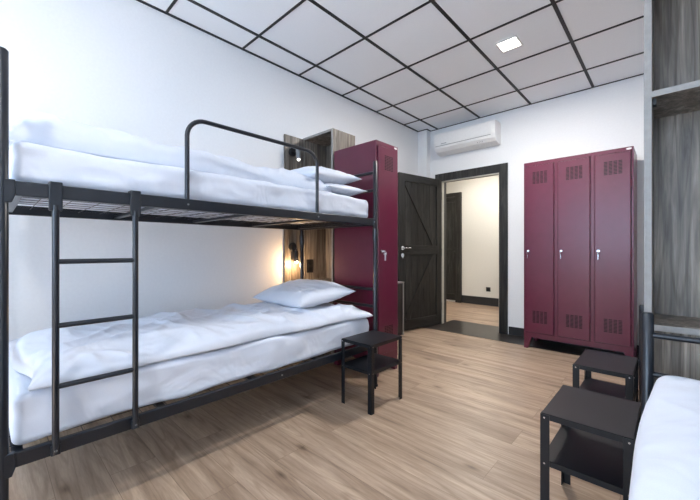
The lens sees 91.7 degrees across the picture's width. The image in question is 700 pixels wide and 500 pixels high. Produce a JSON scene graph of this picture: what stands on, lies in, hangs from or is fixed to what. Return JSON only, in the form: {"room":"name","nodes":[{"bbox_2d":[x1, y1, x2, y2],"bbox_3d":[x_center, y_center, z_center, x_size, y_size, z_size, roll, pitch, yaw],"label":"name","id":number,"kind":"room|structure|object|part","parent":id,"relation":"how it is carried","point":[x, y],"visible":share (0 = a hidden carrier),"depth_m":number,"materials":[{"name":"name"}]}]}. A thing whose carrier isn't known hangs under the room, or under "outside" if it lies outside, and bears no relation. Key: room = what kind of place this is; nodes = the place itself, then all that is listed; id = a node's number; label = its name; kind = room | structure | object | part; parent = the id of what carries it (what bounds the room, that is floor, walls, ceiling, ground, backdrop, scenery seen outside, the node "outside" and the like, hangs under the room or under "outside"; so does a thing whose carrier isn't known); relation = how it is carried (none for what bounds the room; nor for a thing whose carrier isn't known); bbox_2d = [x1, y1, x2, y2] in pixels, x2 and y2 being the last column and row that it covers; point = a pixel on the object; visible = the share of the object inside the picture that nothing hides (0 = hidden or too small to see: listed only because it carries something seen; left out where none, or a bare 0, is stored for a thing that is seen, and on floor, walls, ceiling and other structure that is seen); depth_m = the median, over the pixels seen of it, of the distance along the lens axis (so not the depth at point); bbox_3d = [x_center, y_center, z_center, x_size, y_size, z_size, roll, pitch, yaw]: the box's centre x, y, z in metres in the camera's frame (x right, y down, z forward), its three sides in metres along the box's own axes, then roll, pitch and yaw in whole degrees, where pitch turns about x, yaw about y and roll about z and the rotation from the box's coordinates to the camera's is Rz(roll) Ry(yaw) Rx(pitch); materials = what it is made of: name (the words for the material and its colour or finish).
{"room":"dormitory","nodes":[
{"label":"dormitory","id":0,"kind":"room"},
{"bbox_2d":[0,0,417,341],"bbox_3d":[-1.298,-0.339,2.560,0.100,2.738,6.750,0,0,43],"label":"wall","id":1,"kind":"structure","parent":0,"point":[130,67],"depth_m":2.39,"materials":[{"name":"white paint"}]},
{"bbox_2d":[284,134,303,281],"bbox_3d":[-0.540,-0.155,3.280,0.018,1.870,0.229,0,0,43],"label":"wall panel","id":2,"kind":"object","parent":1,"relation":"attached to","point":[291,269],"visible":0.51,"depth_m":3.25,"materials":[{"name":"brown wood"}]},
{"bbox_2d":[289,242,298,262],"bbox_3d":[-0.526,0.027,3.227,0.076,0.198,0.084,0,0,43],"label":"reading lamp","id":3,"kind":"object","parent":2,"relation":"attached to","point":[292,246],"visible":1,"depth_m":3.21,"materials":[{"name":"black plastic"}]},
{"bbox_3d":[-0.545,-0.030,3.245,0.022,0.084,0.084,0,0,43],"label":"wall plate","id":4,"kind":"part","parent":3,"relation":"part of","materials":[{"name":"black plastic"}]},
{"bbox_3d":[-0.510,0.060,3.225,0.051,0.103,0.042,0,0,43],"label":"lamp shade","id":5,"kind":"part","parent":3,"relation":"part of","materials":[{"name":"black metal"}]},
{"bbox_2d":[289,148,300,160],"bbox_3d":[-0.514,-0.908,3.216,0.107,0.138,0.084,0,0,43],"label":"reading lamp","id":6,"kind":"object","parent":2,"relation":"attached to","point":[293,152],"visible":0.91,"depth_m":3.21,"materials":[{"name":"black plastic"}]},
{"bbox_3d":[-0.545,-0.935,3.245,0.022,0.084,0.084,0,0,43],"label":"wall plate","id":7,"kind":"part","parent":6,"relation":"part of","materials":[{"name":"black plastic"}]},
{"bbox_3d":[-0.488,-0.905,3.205,0.052,0.104,0.042,0,0,43],"label":"lamp shade","id":8,"kind":"part","parent":6,"relation":"part of","materials":[{"name":"grey plastic"}]},
{"bbox_2d":[9,327,624,499],"bbox_3d":[0.023,1.055,1.317,3.730,0.050,6.750,0,0,43],"label":"floor","id":9,"kind":"structure","parent":0,"point":[465,424],"depth_m":1.81,"materials":[{"name":"brown wood"}]},
{"bbox_2d":[0,46,377,499],"bbox_3d":[-0.804,0.177,2.157,0.936,1.705,2.022,0,0,43],"label":"bunk bed","id":10,"kind":"object","parent":9,"relation":"on","point":[12,191],"visible":0.77,"depth_m":1.39,"materials":[{"name":"black metal"}]},
{"bbox_3d":[-1.165,0.177,1.137,0.034,1.705,0.034,0,0,43],"label":"post","id":11,"kind":"part","parent":10,"relation":"part of","materials":[{"name":"black metal"}]},
{"bbox_3d":[-1.057,0.286,1.221,0.022,0.892,0.022,0,0,43],"label":"ladder rail","id":12,"kind":"part","parent":10,"relation":"part of","materials":[{"name":"black metal"}]},
{"bbox_3d":[-0.885,0.286,1.403,0.022,0.892,0.022,0,0,43],"label":"ladder rail","id":13,"kind":"part","parent":10,"relation":"part of","materials":[{"name":"black metal"}]},
{"bbox_3d":[-1.129,-0.210,2.463,0.024,0.050,1.956,0,0,43],"label":"rail","id":14,"kind":"part","parent":10,"relation":"part of","materials":[{"name":"black metal"}]},
{"bbox_2d":[9,141,367,223],"bbox_3d":[-0.811,-0.310,2.155,0.858,0.165,1.935,0,0,43],"label":"mattress","id":15,"kind":"object","parent":10,"relation":"on","point":[28,162],"visible":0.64,"depth_m":1.55,"materials":[{"name":"white fabric"}]},
{"bbox_2d":[9,113,331,192],"bbox_3d":[-0.951,-0.479,2.047,0.809,0.173,1.608,0,0,43],"label":"duvet","id":16,"kind":"object","parent":15,"relation":"on","point":[44,129],"visible":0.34,"depth_m":1.50,"materials":[{"name":"white fabric"}]},
{"bbox_2d":[326,183,366,195],"bbox_3d":[-0.240,-0.445,2.649,0.660,0.126,0.400,0,0,43],"label":"pillow","id":17,"kind":"object","parent":15,"relation":"on","point":[341,189],"visible":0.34,"depth_m":2.46,"materials":[{"name":"white fabric"}]},
{"bbox_2d":[290,166,360,183],"bbox_3d":[-0.313,-0.538,2.601,0.661,0.168,0.479,0,0,39],"label":"pillow","id":18,"kind":"object","parent":17,"relation":"on","point":[326,175],"visible":0.42,"depth_m":2.38,"materials":[{"name":"white fabric"}]},
{"bbox_2d":[9,318,368,444],"bbox_3d":[-0.811,0.595,2.156,0.865,0.208,1.943,0,0,43],"label":"mattress","id":19,"kind":"object","parent":10,"relation":"on","point":[30,412],"visible":0.39,"depth_m":1.52,"materials":[{"name":"white fabric"}]},
{"bbox_2d":[9,302,372,390],"bbox_3d":[-0.804,0.435,2.149,0.898,0.121,1.934,0,0,43],"label":"duvet","id":20,"kind":"object","parent":19,"relation":"on","point":[89,350],"visible":0.84,"depth_m":1.66,"materials":[{"name":"white fabric"}]},
{"bbox_2d":[252,279,354,307],"bbox_3d":[-0.371,0.333,2.642,0.496,0.202,0.701,0,0,-42],"label":"pillow","id":21,"kind":"object","parent":20,"relation":"on","point":[300,293],"visible":0.94,"depth_m":2.46,"materials":[{"name":"white fabric"}]},
{"bbox_3d":[-0.487,0.715,1.858,0.024,0.050,1.956,0,0,43],"label":"rail","id":22,"kind":"part","parent":10,"relation":"part of","materials":[{"name":"black metal"}]},
{"bbox_3d":[-0.487,-0.210,1.858,0.024,0.050,1.956,0,0,43],"label":"rail","id":23,"kind":"part","parent":10,"relation":"part of","materials":[{"name":"black metal"}]},
{"bbox_3d":[-0.481,-0.415,1.865,0.021,0.420,0.818,0,0,43],"label":"guard rail","id":24,"kind":"part","parent":10,"relation":"part of","materials":[{"name":"black metal"}]},
{"bbox_3d":[-0.451,0.177,3.184,0.034,1.705,0.034,0,0,43],"label":"post","id":25,"kind":"part","parent":10,"relation":"part of","materials":[{"name":"black metal"}]},
{"bbox_3d":[-0.130,-0.210,2.882,0.858,0.050,0.024,0,0,43],"label":"rail","id":26,"kind":"part","parent":10,"relation":"part of","materials":[{"name":"black metal"}]},
{"bbox_3d":[0.191,0.177,2.579,0.034,1.705,0.034,0,0,43],"label":"post","id":27,"kind":"part","parent":10,"relation":"part of","materials":[{"name":"black metal"}]},
{"bbox_2d":[303,128,354,363],"bbox_3d":[-0.209,-0.037,3.333,0.428,2.135,0.300,0,0,43],"label":"tall cabinet","id":28,"kind":"object","parent":9,"relation":"on","point":[318,243],"visible":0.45,"depth_m":3.42,"materials":[{"name":"brown wood"}]},
{"bbox_2d":[306,259,312,272],"bbox_3d":[-0.402,0.160,3.399,0.012,0.130,0.080,0,0,43],"label":"wall socket","id":29,"kind":"object","parent":28,"relation":"attached to","point":[309,263],"visible":1,"depth_m":3.39,"materials":[{"name":"black plastic"}]},
{"bbox_3d":[-0.356,-0.037,3.473,0.022,2.135,0.298,0,0,43],"label":"panel","id":30,"kind":"part","parent":28,"relation":"part of","materials":[{"name":"brown wood"}]},
{"bbox_3d":[-0.208,-1.094,3.334,0.384,0.022,0.298,0,0,43],"label":"panel","id":31,"kind":"part","parent":28,"relation":"part of","materials":[{"name":"brown wood"}]},
{"bbox_2d":[310,278,330,281],"bbox_3d":[-0.212,0.304,3.330,0.384,0.022,0.286,0,0,43],"label":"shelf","id":32,"kind":"object","parent":28,"relation":"attached to","point":[324,279],"depth_m":3.38,"materials":[{"name":"brown wood"}]},
{"bbox_3d":[-0.110,-0.026,3.438,0.384,2.113,0.012,0,0,43],"label":"panel","id":33,"kind":"part","parent":28,"relation":"part of","materials":[{"name":"brown wood"}]},
{"bbox_3d":[-0.060,-0.037,3.195,0.022,2.135,0.298,0,0,43],"label":"panel","id":34,"kind":"part","parent":28,"relation":"part of","materials":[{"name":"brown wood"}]},
{"bbox_2d":[334,140,397,376],"bbox_3d":[0.163,0.070,2.984,0.555,1.920,0.300,0,0,43],"label":"locker","id":35,"kind":"object","parent":9,"relation":"on","point":[353,246],"visible":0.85,"depth_m":2.85,"materials":[{"name":"red metal"}]},
{"bbox_3d":[0.310,0.010,2.845,0.003,1.800,0.300,0,0,43],"label":"frame","id":36,"kind":"part","parent":35,"relation":"part of","materials":[{"name":"red metal"}]},
{"bbox_3d":[0.315,0.003,2.840,0.015,1.701,0.262,0,0,43],"label":"door","id":37,"kind":"part","parent":35,"relation":"part of","materials":[{"name":"red metal"}]},
{"bbox_2d":[385,325,392,333],"bbox_3d":[0.324,0.690,2.839,0.002,0.119,0.111,0,0,43],"label":"vent","id":38,"kind":"object","parent":35,"relation":"attached to","point":[388,328],"depth_m":2.84,"materials":[{"name":"red metal"}]},
{"bbox_2d":[385,155,392,171],"bbox_3d":[0.324,-0.720,2.839,0.002,0.119,0.111,0,0,43],"label":"vent","id":39,"kind":"object","parent":35,"relation":"attached to","point":[388,158],"depth_m":2.84,"materials":[{"name":"red metal"}]},
{"bbox_2d":[341,330,401,414],"bbox_3d":[0.152,0.813,2.328,0.268,0.434,0.341,0,0,43],"label":"nightstand","id":40,"kind":"object","parent":9,"relation":"on","point":[373,363],"visible":1,"depth_m":2.28,"materials":[{"name":"black metal"}]},
{"bbox_3d":[-0.037,0.815,2.296,0.030,0.431,0.030,0,0,43],"label":"leg","id":41,"kind":"part","parent":40,"relation":"part of","materials":[{"name":"black metal"}]},
{"bbox_3d":[0.132,0.815,2.137,0.030,0.431,0.030,0,0,43],"label":"leg","id":42,"kind":"part","parent":40,"relation":"part of","materials":[{"name":"black metal"}]},
{"bbox_2d":[345,353,398,374],"bbox_3d":[0.152,0.775,2.328,0.256,0.022,0.329,0,0,43],"label":"shelf","id":43,"kind":"object","parent":40,"relation":"attached to","point":[381,362],"depth_m":2.29,"materials":[{"name":"black metal"}]},
{"bbox_3d":[0.172,0.815,2.518,0.030,0.431,0.030,0,0,43],"label":"leg","id":44,"kind":"part","parent":40,"relation":"part of","materials":[{"name":"black metal"}]},
{"bbox_3d":[0.341,0.815,2.359,0.030,0.431,0.030,0,0,43],"label":"leg","id":45,"kind":"part","parent":40,"relation":"part of","materials":[{"name":"black metal"}]},
{"bbox_2d":[398,281,403,334],"bbox_3d":[0.379,0.708,4.042,0.286,0.645,0.517,0,0,43],"label":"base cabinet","id":46,"kind":"object","parent":9,"relation":"on","point":[400,283],"visible":0.23,"depth_m":4.10,"materials":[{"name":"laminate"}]},
{"bbox_2d":[524,146,636,356],"bbox_3d":[2.282,0.058,3.416,0.894,1.945,0.487,0,0,43],"label":"locker","id":47,"kind":"object","parent":9,"relation":"on","point":[580,211],"visible":0.98,"depth_m":3.24,"materials":[{"name":"red metal"}]},
{"bbox_3d":[1.945,-0.010,3.492,0.260,1.726,0.015,0,0,43],"label":"door","id":48,"kind":"part","parent":47,"relation":"part of","materials":[{"name":"red metal"}]},
{"bbox_2d":[533,311,546,323],"bbox_3d":[1.944,0.690,3.483,0.132,0.119,0.002,0,0,43],"label":"vent","id":49,"kind":"object","parent":47,"relation":"attached to","point":[539,317],"depth_m":3.48,"materials":[{"name":"red metal"}]},
{"bbox_2d":[533,170,546,183],"bbox_3d":[1.944,-0.745,3.483,0.132,0.119,0.002,0,0,43],"label":"vent","id":50,"kind":"object","parent":47,"relation":"attached to","point":[539,176],"depth_m":3.48,"materials":[{"name":"red metal"}]},
{"bbox_3d":[2.162,-0.010,3.288,0.260,1.726,0.015,0,0,43],"label":"door","id":51,"kind":"part","parent":47,"relation":"part of","materials":[{"name":"red metal"}]},
{"bbox_2d":[566,315,581,328],"bbox_3d":[2.161,0.690,3.279,0.132,0.119,0.002,0,0,43],"label":"vent","id":52,"kind":"object","parent":47,"relation":"attached to","point":[572,321],"depth_m":3.28,"materials":[{"name":"red metal"}]},
{"bbox_2d":[566,165,581,179],"bbox_3d":[2.161,-0.745,3.279,0.132,0.119,0.002,0,0,43],"label":"vent","id":53,"kind":"object","parent":47,"relation":"attached to","point":[573,172],"depth_m":3.28,"materials":[{"name":"red metal"}]},
{"bbox_3d":[2.379,-0.010,3.084,0.260,1.726,0.015,0,0,43],"label":"door","id":54,"kind":"part","parent":47,"relation":"part of","materials":[{"name":"red metal"}]},
{"bbox_2d":[604,319,621,333],"bbox_3d":[2.378,0.690,3.075,0.132,0.119,0.002,0,0,43],"label":"vent","id":55,"kind":"object","parent":47,"relation":"attached to","point":[611,326],"depth_m":3.07,"materials":[{"name":"red metal"}]},
{"bbox_2d":[604,160,621,174],"bbox_3d":[2.378,-0.745,3.075,0.132,0.119,0.002,0,0,43],"label":"vent","id":56,"kind":"object","parent":47,"relation":"attached to","point":[611,167],"depth_m":3.07,"materials":[{"name":"red metal"}]},
{"bbox_2d":[540,385,640,499],"bbox_3d":[0.919,0.813,1.288,0.274,0.434,0.366,0,0,43],"label":"nightstand","id":57,"kind":"object","parent":9,"relation":"on","point":[594,443],"visible":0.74,"depth_m":1.24,"materials":[{"name":"black metal"}]},
{"bbox_3d":[0.720,0.815,1.249,0.030,0.431,0.030,0,0,43],"label":"leg","id":58,"kind":"part","parent":57,"relation":"part of","materials":[{"name":"black metal"}]},
{"bbox_3d":[0.946,0.815,1.490,0.030,0.431,0.030,0,0,43],"label":"leg","id":59,"kind":"part","parent":57,"relation":"part of","materials":[{"name":"black metal"}]},
{"bbox_2d":[550,425,622,494],"bbox_3d":[0.919,0.775,1.288,0.262,0.022,0.354,0,0,43],"label":"shelf","id":60,"kind":"object","parent":57,"relation":"attached to","point":[597,460],"depth_m":1.25,"materials":[{"name":"black metal"}]},
{"bbox_3d":[0.893,0.815,1.086,0.030,0.431,0.030,0,0,43],"label":"leg","id":61,"kind":"part","parent":57,"relation":"part of","materials":[{"name":"black metal"}]},
{"bbox_2d":[572,349,638,401],"bbox_3d":[1.381,0.813,1.831,0.251,0.434,0.376,0,0,43],"label":"nightstand","id":62,"kind":"object","parent":9,"relation":"on","point":[627,367],"visible":0.7,"depth_m":1.82,"materials":[{"name":"black metal"}]},
{"bbox_3d":[1.186,0.815,1.781,0.030,0.431,0.030,0,0,43],"label":"leg","id":63,"kind":"part","parent":62,"relation":"part of","materials":[{"name":"black metal"}]},
{"bbox_3d":[1.419,0.815,2.028,0.030,0.431,0.030,0,0,43],"label":"leg","id":64,"kind":"part","parent":62,"relation":"part of","materials":[{"name":"black metal"}]},
{"bbox_2d":[579,377,637,400],"bbox_3d":[1.381,0.775,1.831,0.239,0.022,0.364,0,0,43],"label":"shelf","id":65,"kind":"object","parent":62,"relation":"attached to","point":[599,386],"depth_m":1.89,"materials":[{"name":"black metal"}]},
{"bbox_3d":[1.343,0.815,1.633,0.030,0.431,0.030,0,0,43],"label":"leg","id":66,"kind":"part","parent":62,"relation":"part of","materials":[{"name":"black metal"}]},
{"bbox_3d":[1.576,0.815,1.881,0.030,0.431,0.030,0,0,43],"label":"leg","id":67,"kind":"part","parent":62,"relation":"part of","materials":[{"name":"black metal"}]},
{"bbox_2d":[641,312,699,416],"bbox_3d":[0.656,0.620,0.124,0.937,0.820,2.002,0,0,43],"label":"bed","id":68,"kind":"object","parent":9,"relation":"on","point":[648,335],"visible":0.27,"depth_m":1.13,"materials":[{"name":"black metal"}]},
{"bbox_3d":[1.001,0.620,1.145,0.034,0.820,0.034,0,0,43],"label":"post","id":69,"kind":"part","parent":68,"relation":"part of","materials":[{"name":"black metal"}]},
{"bbox_3d":[0.650,0.578,0.123,0.861,0.242,1.886,0,0,43],"label":"mattress","id":70,"kind":"object","parent":68,"relation":"on","visible":0},
{"bbox_2d":[628,376,699,499],"bbox_3d":[0.641,0.412,0.139,0.884,0.088,1.893,0,0,43],"label":"duvet","id":71,"kind":"object","parent":70,"relation":"on","point":[666,457],"visible":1,"depth_m":0.68,"materials":[{"name":"white fabric"}]},
{"bbox_2d":[644,0,699,384],"bbox_3d":[1.532,-0.040,1.044,0.940,2.140,0.300,0,0,43],"label":"tall cabinet","id":72,"kind":"object","parent":9,"relation":"on","point":[671,27],"visible":0.59,"depth_m":1.38,"materials":[{"name":"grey wood"}]},
{"bbox_3d":[1.198,-0.040,1.359,0.022,2.140,0.298,0,0,43],"label":"panel","id":73,"kind":"part","parent":72,"relation":"part of","materials":[{"name":"grey wood"}]},
{"bbox_3d":[1.528,-0.569,1.041,0.896,0.022,0.286,0,0,43],"label":"shelf","id":74,"kind":"part","parent":72,"relation":"part of","materials":[{"name":"brown wood"}]},
{"bbox_3d":[1.528,0.282,1.041,0.896,0.022,0.286,0,0,43],"label":"shelf","id":75,"kind":"part","parent":72,"relation":"part of","materials":[{"name":"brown wood"}]},
{"bbox_3d":[1.443,0.661,0.950,0.896,0.737,0.018,0,0,43],"label":"panel","id":76,"kind":"part","parent":72,"relation":"part of","materials":[{"name":"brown wood"}]},
{"bbox_3d":[1.630,-0.029,1.149,0.896,2.118,0.012,0,0,43],"label":"panel","id":77,"kind":"part","parent":72,"relation":"part of","materials":[{"name":"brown wood"}]},
{"bbox_2d":[142,0,643,130],"bbox_3d":[0.065,-1.758,1.360,3.730,0.100,6.870,0,0,43],"label":"ceiling","id":78,"kind":"structure","parent":0,"point":[308,31],"depth_m":2.83,"materials":[{"name":"tile"}]},
{"bbox_2d":[136,0,643,131],"bbox_3d":[0.058,-1.705,1.353,3.530,0.008,6.650,0,0,43],"label":"ceiling grid","id":79,"kind":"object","parent":78,"relation":"attached to","point":[553,2],"depth_m":2.90,"materials":[{"name":"black paint"}]},
{"bbox_2d":[495,35,522,52],"bbox_3d":[1.318,-1.704,2.817,0.170,0.008,0.170,0,0,43],"label":"recessed light","id":80,"kind":"object","parent":78,"relation":"in","point":[513,42],"visible":1,"depth_m":2.81,"materials":[{"name":"white plastic"}]},
{"bbox_2d":[498,38,519,50],"bbox_3d":[1.318,-1.704,2.817,0.140,0.005,0.140,0,0,43],"label":"diffuser","id":81,"kind":"object","parent":80,"relation":"attached to","point":[508,44],"depth_m":2.82,"materials":[{"name":"beige plastic"}]},
{"bbox_2d":[418,130,429,177],"bbox_3d":[1.067,-0.339,4.896,0.145,2.738,0.105,0,0,43],"label":"wall pier","id":82,"kind":"object","parent":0,"point":[423,136],"visible":0.36,"depth_m":4.85,"materials":[{"name":"white paint"}]},
{"bbox_2d":[446,175,498,297],"bbox_3d":[2.819,-0.270,6.135,4.200,2.600,0.100,0,0,43],"label":"wall","id":83,"kind":"structure","parent":0,"point":[480,196],"depth_m":6.41,"materials":[{"name":"beige paint"}]},
{"bbox_2d":[446,192,461,302],"bbox_3d":[1.795,-0.050,6.995,1.040,2.160,0.050,0,0,43],"label":"door","id":84,"kind":"structure","parent":83,"relation":"in","point":[453,200],"depth_m":6.73,"materials":[{"name":"black wood"}]},
{"bbox_3d":[1.772,-0.030,6.999,0.840,2.040,0.015,0,0,43],"label":"rail","id":85,"kind":"part","parent":84,"relation":"part of","materials":[{"name":"black wood"}]},
{"bbox_3d":[1.788,-0.028,7.016,0.838,2.045,0.030,0,0,43],"label":"panel","id":86,"kind":"part","parent":84,"relation":"part of","materials":[{"name":"black wood"}]},
{"bbox_2d":[462,295,498,306],"bbox_3d":[3.247,0.955,5.652,2.915,0.150,0.016,0,0,43],"label":"baseboard","id":87,"kind":"structure","parent":83,"relation":"attached to","point":[487,301],"depth_m":6.39,"materials":[{"name":"brown wood"}]},
{"bbox_2d":[446,301,498,326],"bbox_3d":[2.141,1.055,5.414,4.200,0.050,1.880,0,0,43],"label":"floor","id":88,"kind":"structure","parent":0,"point":[474,313],"depth_m":5.51,"materials":[{"name":"brown wood"}]},
{"bbox_2d":[430,75,643,344],"bbox_3d":[2.377,-0.339,3.818,3.730,2.738,0.120,0,0,43],"label":"wall","id":89,"kind":"structure","parent":0,"point":[610,116],"depth_m":3.84,"materials":[{"name":"white paint"}]},
{"bbox_2d":[398,172,441,330],"bbox_3d":[0.928,0.024,4.500,0.834,1.988,0.173,0,0,-36],"label":"door","id":90,"kind":"structure","parent":89,"relation":"in","point":[419,197],"depth_m":4.46,"materials":[{"name":"black wood"}]},
{"bbox_3d":[0.923,0.024,4.495,0.812,1.988,0.036,0,0,-36],"label":"panel","id":91,"kind":"part","parent":90,"relation":"part of","materials":[{"name":"black wood"}]},
{"bbox_3d":[0.923,-0.920,4.495,0.620,0.100,0.064,0,0,-36],"label":"rail","id":92,"kind":"part","parent":90,"relation":"part of","materials":[{"name":"black wood"}]},
{"bbox_3d":[0.923,0.000,4.495,0.620,0.120,0.064,0,0,-36],"label":"rail","id":93,"kind":"part","parent":90,"relation":"part of","materials":[{"name":"black wood"}]},
{"bbox_3d":[0.923,0.953,4.495,0.620,0.130,0.064,0,0,-36],"label":"rail","id":94,"kind":"part","parent":90,"relation":"part of","materials":[{"name":"black wood"}]},
{"bbox_2d":[434,119,500,156],"bbox_3d":[1.504,-1.438,4.415,0.810,0.270,0.208,0,0,43],"label":"air conditioner","id":95,"kind":"object","parent":89,"relation":"attached to","point":[485,134],"visible":1,"depth_m":4.31,"materials":[{"name":"white plastic"}]},
{"bbox_3d":[1.427,-1.484,4.352,0.776,0.151,0.007,0,0,43],"label":"panel","id":96,"kind":"part","parent":95,"relation":"part of","materials":[{"name":"white plastic"}]},
{"bbox_2d":[435,163,507,333],"bbox_3d":[1.609,-0.018,4.527,0.980,2.095,0.140,0,0,43],"label":"trim","id":97,"kind":"structure","parent":89,"relation":"attached to","point":[501,170],"depth_m":4.20,"materials":[{"name":"black wood"}]},
{"bbox_2d":[423,320,638,357],"bbox_3d":[2.009,1.028,4.048,2.360,0.003,0.730,0,0,43],"label":"trim","id":98,"kind":"structure","parent":89,"relation":"attached to","point":[491,332],"depth_m":4.04,"materials":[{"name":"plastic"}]},
{"bbox_2d":[509,326,638,354],"bbox_3d":[2.770,0.980,3.357,2.296,0.100,0.014,0,0,43],"label":"baseboard","id":99,"kind":"structure","parent":89,"relation":"attached to","point":[515,331],"depth_m":4.03,"materials":[{"name":"black wood"}]}
]}

